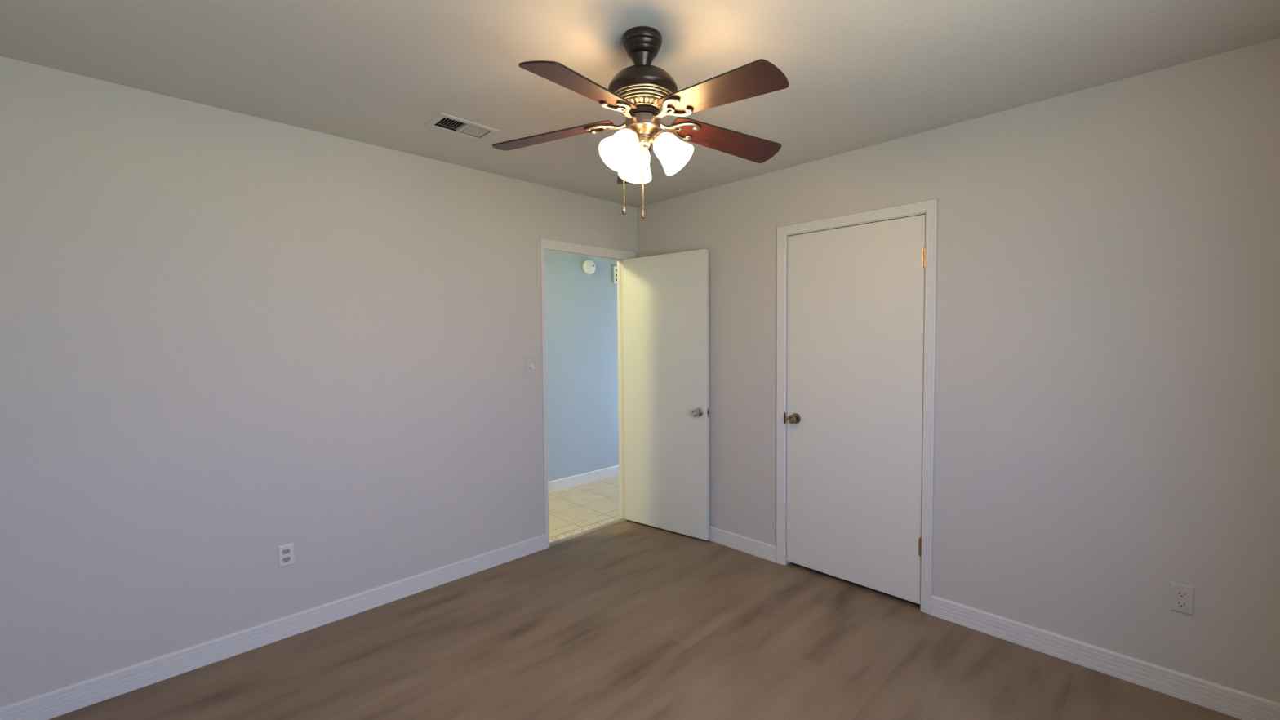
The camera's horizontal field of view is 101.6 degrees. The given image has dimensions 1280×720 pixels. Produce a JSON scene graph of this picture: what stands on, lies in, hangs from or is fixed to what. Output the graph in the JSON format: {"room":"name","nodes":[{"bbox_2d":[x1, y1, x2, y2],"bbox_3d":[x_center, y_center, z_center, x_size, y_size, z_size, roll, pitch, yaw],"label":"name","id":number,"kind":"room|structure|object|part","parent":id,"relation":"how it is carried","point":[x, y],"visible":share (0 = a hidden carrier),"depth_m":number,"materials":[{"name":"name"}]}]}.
{"room":"empty bedroom","nodes":[
{"label":"empty bedroom","id":0,"kind":"room"},
{"bbox_2d":[0,56,636,706],"bbox_3d":[-0.634,0.056,3.585,5.150,2.440,0.088,-3,3,-45],"label":"wall","id":1,"kind":"structure","parent":0,"point":[228,339],"depth_m":2.34,"materials":[{"name":"grey paint"}]},
{"bbox_2d":[0,533,546,719],"bbox_3d":[-1.510,1.271,2.685,2.438,0.098,0.016,-3,3,-45],"label":"baseboard","id":2,"kind":"structure","parent":1,"relation":"attached to","point":[68,699],"depth_m":2.38,"materials":[{"name":"white paint"}]},
{"bbox_2d":[277,542,294,568],"bbox_3d":[-1.693,0.935,2.500,0.064,0.103,0.008,-3,3,-45],"label":"electrical outlet","id":3,"kind":"object","parent":1,"relation":"attached to","point":[286,552],"visible":1,"depth_m":2.50,"materials":[{"name":"white plastic"}]},
{"bbox_2d":[282,556,290,562],"bbox_3d":[-1.691,0.955,2.499,0.034,0.023,0.003,-3,3,-45],"label":"receptacle","id":4,"kind":"object","parent":3,"relation":"attached to","point":[285,559],"depth_m":2.50,"materials":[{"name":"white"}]},
{"bbox_2d":[282,548,290,554],"bbox_3d":[-1.691,0.916,2.497,0.034,0.023,0.003,-3,3,-45],"label":"receptacle","id":5,"kind":"object","parent":3,"relation":"attached to","point":[285,551],"depth_m":2.50,"materials":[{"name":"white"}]},
{"bbox_2d":[525,356,535,374],"bbox_3d":[-0.711,0.036,3.427,0.070,0.114,0.029,-3,3,-45],"label":"dimmer switch","id":6,"kind":"object","parent":1,"relation":"attached to","point":[530,361],"visible":1,"depth_m":3.42,"materials":[{"name":"grey plastic"}]},
{"bbox_3d":[-0.708,0.043,3.425,0.039,0.039,0.023,-3,3,-45],"label":"rotary knob","id":7,"kind":"part","parent":6,"relation":"part of","materials":[{"name":"beige plastic"}]},
{"bbox_2d":[539,238,635,548],"bbox_3d":[-0.372,0.220,3.839,0.874,2.088,0.104,-3,3,-45],"label":"trim","id":8,"kind":"structure","parent":1,"relation":"attached to","point":[545,245],"depth_m":3.78,"materials":[{"name":"white paint"}]},
{"bbox_2d":[622,248,709,540],"bbox_3d":[0.161,0.243,3.794,0.747,2.008,0.099,1,3,38],"label":"door","id":9,"kind":"structure","parent":1,"relation":"in","point":[666,355],"depth_m":3.77,"materials":[{"name":"white paint"}]},
{"bbox_3d":[0.390,0.362,3.595,0.065,0.065,0.063,1,3,37],"label":"knob","id":10,"kind":"part","parent":9,"relation":"part of","materials":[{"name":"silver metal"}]},
{"bbox_2d":[544,251,618,481],"bbox_3d":[-1.248,0.024,4.491,4.950,2.440,0.100,-3,3,-45],"label":"wall","id":11,"kind":"structure","parent":0,"point":[581,307],"depth_m":5.08,"materials":[{"name":"blue paint"}]},
{"bbox_2d":[547,465,618,492],"bbox_3d":[-1.197,1.196,4.496,4.750,0.098,0.016,-3,3,-45],"label":"baseboard","id":12,"kind":"structure","parent":11,"relation":"attached to","point":[569,482],"depth_m":5.12,"materials":[{"name":"white paint"}]},
{"bbox_2d":[582,260,595,274],"bbox_3d":[-0.490,-0.909,5.111,0.140,0.140,0.040,-3,3,-45],"label":"smoke detector","id":13,"kind":"object","parent":11,"relation":"attached to","point":[588,266],"visible":1,"depth_m":5.09,"materials":[{"name":"white plastic"}]},
{"bbox_2d":[613,266,617,283],"bbox_3d":[-0.207,-0.876,5.403,0.164,0.176,0.025,-3,3,-45],"label":"hinge","id":14,"kind":"object","parent":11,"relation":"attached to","point":[615,268],"visible":0.41,"depth_m":5.35,"materials":[{"name":"white metal"}]},
{"bbox_2d":[0,0,1279,207],"bbox_3d":[0.234,-1.186,2.675,5.310,0.100,4.710,-3,3,-45],"label":"ceiling","id":15,"kind":"structure","parent":0,"point":[860,73],"depth_m":1.90,"materials":[{"name":"grey paint"}]},
{"bbox_2d":[424,112,499,141],"bbox_3d":[-0.857,-1.268,2.514,0.293,0.307,0.186,-3,3,-45],"label":"ceiling vent","id":16,"kind":"object","parent":15,"relation":"in","point":[463,126],"visible":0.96,"depth_m":2.53,"materials":[{"name":"grey metal"}]},
{"bbox_2d":[492,26,789,218],"bbox_3d":[0.027,-0.791,1.762,1.057,0.614,1.032,-3,3,-45],"label":"ceiling fan","id":17,"kind":"object","parent":15,"relation":"hanging from","point":[644,93],"visible":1,"depth_m":1.72,"materials":[{"name":"brown wood"}]},
{"bbox_3d":[-0.311,-0.799,1.863,0.442,0.006,0.132,-6,13,13],"label":"blade","id":18,"kind":"part","parent":17,"relation":"part of","materials":[{"name":"brown wood"}]},
{"bbox_3d":[-0.158,-0.786,1.508,0.132,0.006,0.442,15,16,28],"label":"blade","id":19,"kind":"part","parent":17,"relation":"part of","materials":[{"name":"brown wood"}]},
{"bbox_3d":[-0.066,-0.696,1.722,0.136,0.138,0.124,-3,3,-45],"label":"lamp shade","id":20,"kind":"part","parent":17,"relation":"part of","materials":[{"name":"white glass"}]},
{"bbox_3d":[-0.056,-0.709,1.730,0.071,0.075,0.047,-3,3,-45],"label":"bulb","id":21,"kind":"part","parent":17,"relation":"part of","materials":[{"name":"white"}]},
{"bbox_3d":[-0.057,-0.656,1.804,0.006,0.266,0.005,-3,3,-45],"label":"pull chain","id":22,"kind":"part","parent":17,"relation":"part of","materials":[{"name":"gold metal"}]},
{"bbox_3d":[-0.020,-0.811,2.118,0.132,0.006,0.442,-13,-3,-6],"label":"blade","id":23,"kind":"part","parent":17,"relation":"part of","materials":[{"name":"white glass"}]},
{"bbox_3d":[-0.011,-0.704,1.903,0.126,0.138,0.135,-3,3,-45],"label":"lamp shade","id":24,"kind":"part","parent":17,"relation":"part of","materials":[{"name":"white glass"}]},
{"bbox_3d":[0.010,-0.620,1.767,0.006,0.241,0.005,-3,3,-45],"label":"pull chain","id":25,"kind":"part","parent":17,"relation":"part of","materials":[{"name":"gold metal"}]},
{"bbox_3d":[0.044,-0.757,1.782,0.041,0.036,0.017,0,2,16],"label":"lamp arm","id":26,"kind":"part","parent":17,"relation":"part of","materials":[{"name":"gold metal"}]},
{"bbox_3d":[0.119,-0.699,1.767,0.125,0.138,0.135,-3,3,-45],"label":"lamp shade","id":27,"kind":"part","parent":17,"relation":"part of","materials":[{"name":"white glass"}]},
{"bbox_3d":[0.101,-0.712,1.770,0.069,0.075,0.046,1,3,35],"label":"bulb","id":28,"kind":"part","parent":17,"relation":"part of","materials":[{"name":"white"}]},
{"bbox_3d":[0.227,-0.790,1.543,0.132,0.006,0.442,14,-2,-42],"label":"blade","id":29,"kind":"part","parent":17,"relation":"part of","materials":[{"name":"brown wood"}]},
{"bbox_3d":[0.313,-0.806,1.920,0.442,0.006,0.132,5,-12,-23],"label":"blade","id":30,"kind":"part","parent":17,"relation":"part of","materials":[{"name":"brown wood"}]},
{"bbox_2d":[48,475,1241,719],"bbox_3d":[0.254,1.327,2.775,5.310,0.050,4.710,-3,3,-45],"label":"floor","id":31,"kind":"structure","parent":0,"point":[628,620],"depth_m":2.32,"materials":[{"name":"brown wood"}]},
{"bbox_2d":[549,518,626,546],"bbox_3d":[-0.379,1.261,3.844,0.735,0.006,0.050,-3,3,-45],"label":"threshold strip","id":32,"kind":"object","parent":31,"relation":"on","point":[593,530],"visible":0.88,"depth_m":3.81,"materials":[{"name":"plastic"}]},
{"bbox_2d":[636,37,1279,702],"bbox_3d":[1.217,0.066,2.948,0.088,2.440,3.420,-3,3,-45],"label":"wall","id":33,"kind":"structure","parent":0,"point":[1107,393],"depth_m":2.21,"materials":[{"name":"grey paint"}]},
{"bbox_2d":[707,525,776,562],"bbox_3d":[0.424,1.213,3.733,0.016,0.098,1.241,-3,3,-45],"label":"baseboard","id":34,"kind":"structure","parent":33,"relation":"attached to","point":[753,547],"depth_m":3.46,"materials":[{"name":"white paint"}]},
{"bbox_2d":[786,214,925,604],"bbox_3d":[1.167,0.259,2.927,0.098,2.003,0.776,-3,3,-45],"label":"door","id":35,"kind":"structure","parent":33,"relation":"in","point":[856,293],"depth_m":2.90,"materials":[{"name":"white paint"}]},
{"bbox_3d":[0.924,0.356,3.152,0.063,0.065,0.065,-3,3,-45],"label":"knob","id":36,"kind":"part","parent":35,"relation":"part of","materials":[{"name":"gold metal"}]},
{"bbox_2d":[776,199,937,614],"bbox_3d":[1.196,0.239,2.967,0.104,2.094,0.889,-3,3,-45],"label":"trim","id":37,"kind":"structure","parent":33,"relation":"attached to","point":[929,208],"depth_m":2.69,"materials":[{"name":"white paint"}]},
{"bbox_2d":[930,595,1279,719],"bbox_3d":[1.938,1.262,2.201,0.016,0.098,1.290,-3,3,-45],"label":"baseboard","id":38,"kind":"structure","parent":33,"relation":"attached to","point":[1227,700],"depth_m":2.16,"materials":[{"name":"white paint"}]},
{"bbox_2d":[1168,581,1194,615],"bbox_3d":[2.101,0.926,2.025,0.008,0.112,0.066,-3,3,-45],"label":"electrical outlet","id":39,"kind":"object","parent":33,"relation":"attached to","point":[1181,596],"visible":1,"depth_m":2.02,"materials":[{"name":"grey plastic"}]},
{"bbox_2d":[1175,600,1187,608],"bbox_3d":[2.099,0.945,2.024,0.003,0.023,0.034,-3,3,-45],"label":"receptacle","id":40,"kind":"object","parent":39,"relation":"attached to","point":[1179,603],"depth_m":2.02,"materials":[{"name":"white plastic"}]},
{"bbox_2d":[1175,590,1188,597],"bbox_3d":[2.099,0.906,2.022,0.003,0.023,0.034,-3,3,-45],"label":"receptacle","id":41,"kind":"object","parent":39,"relation":"attached to","point":[1179,593],"depth_m":2.02,"materials":[{"name":"white plastic"}]}
]}

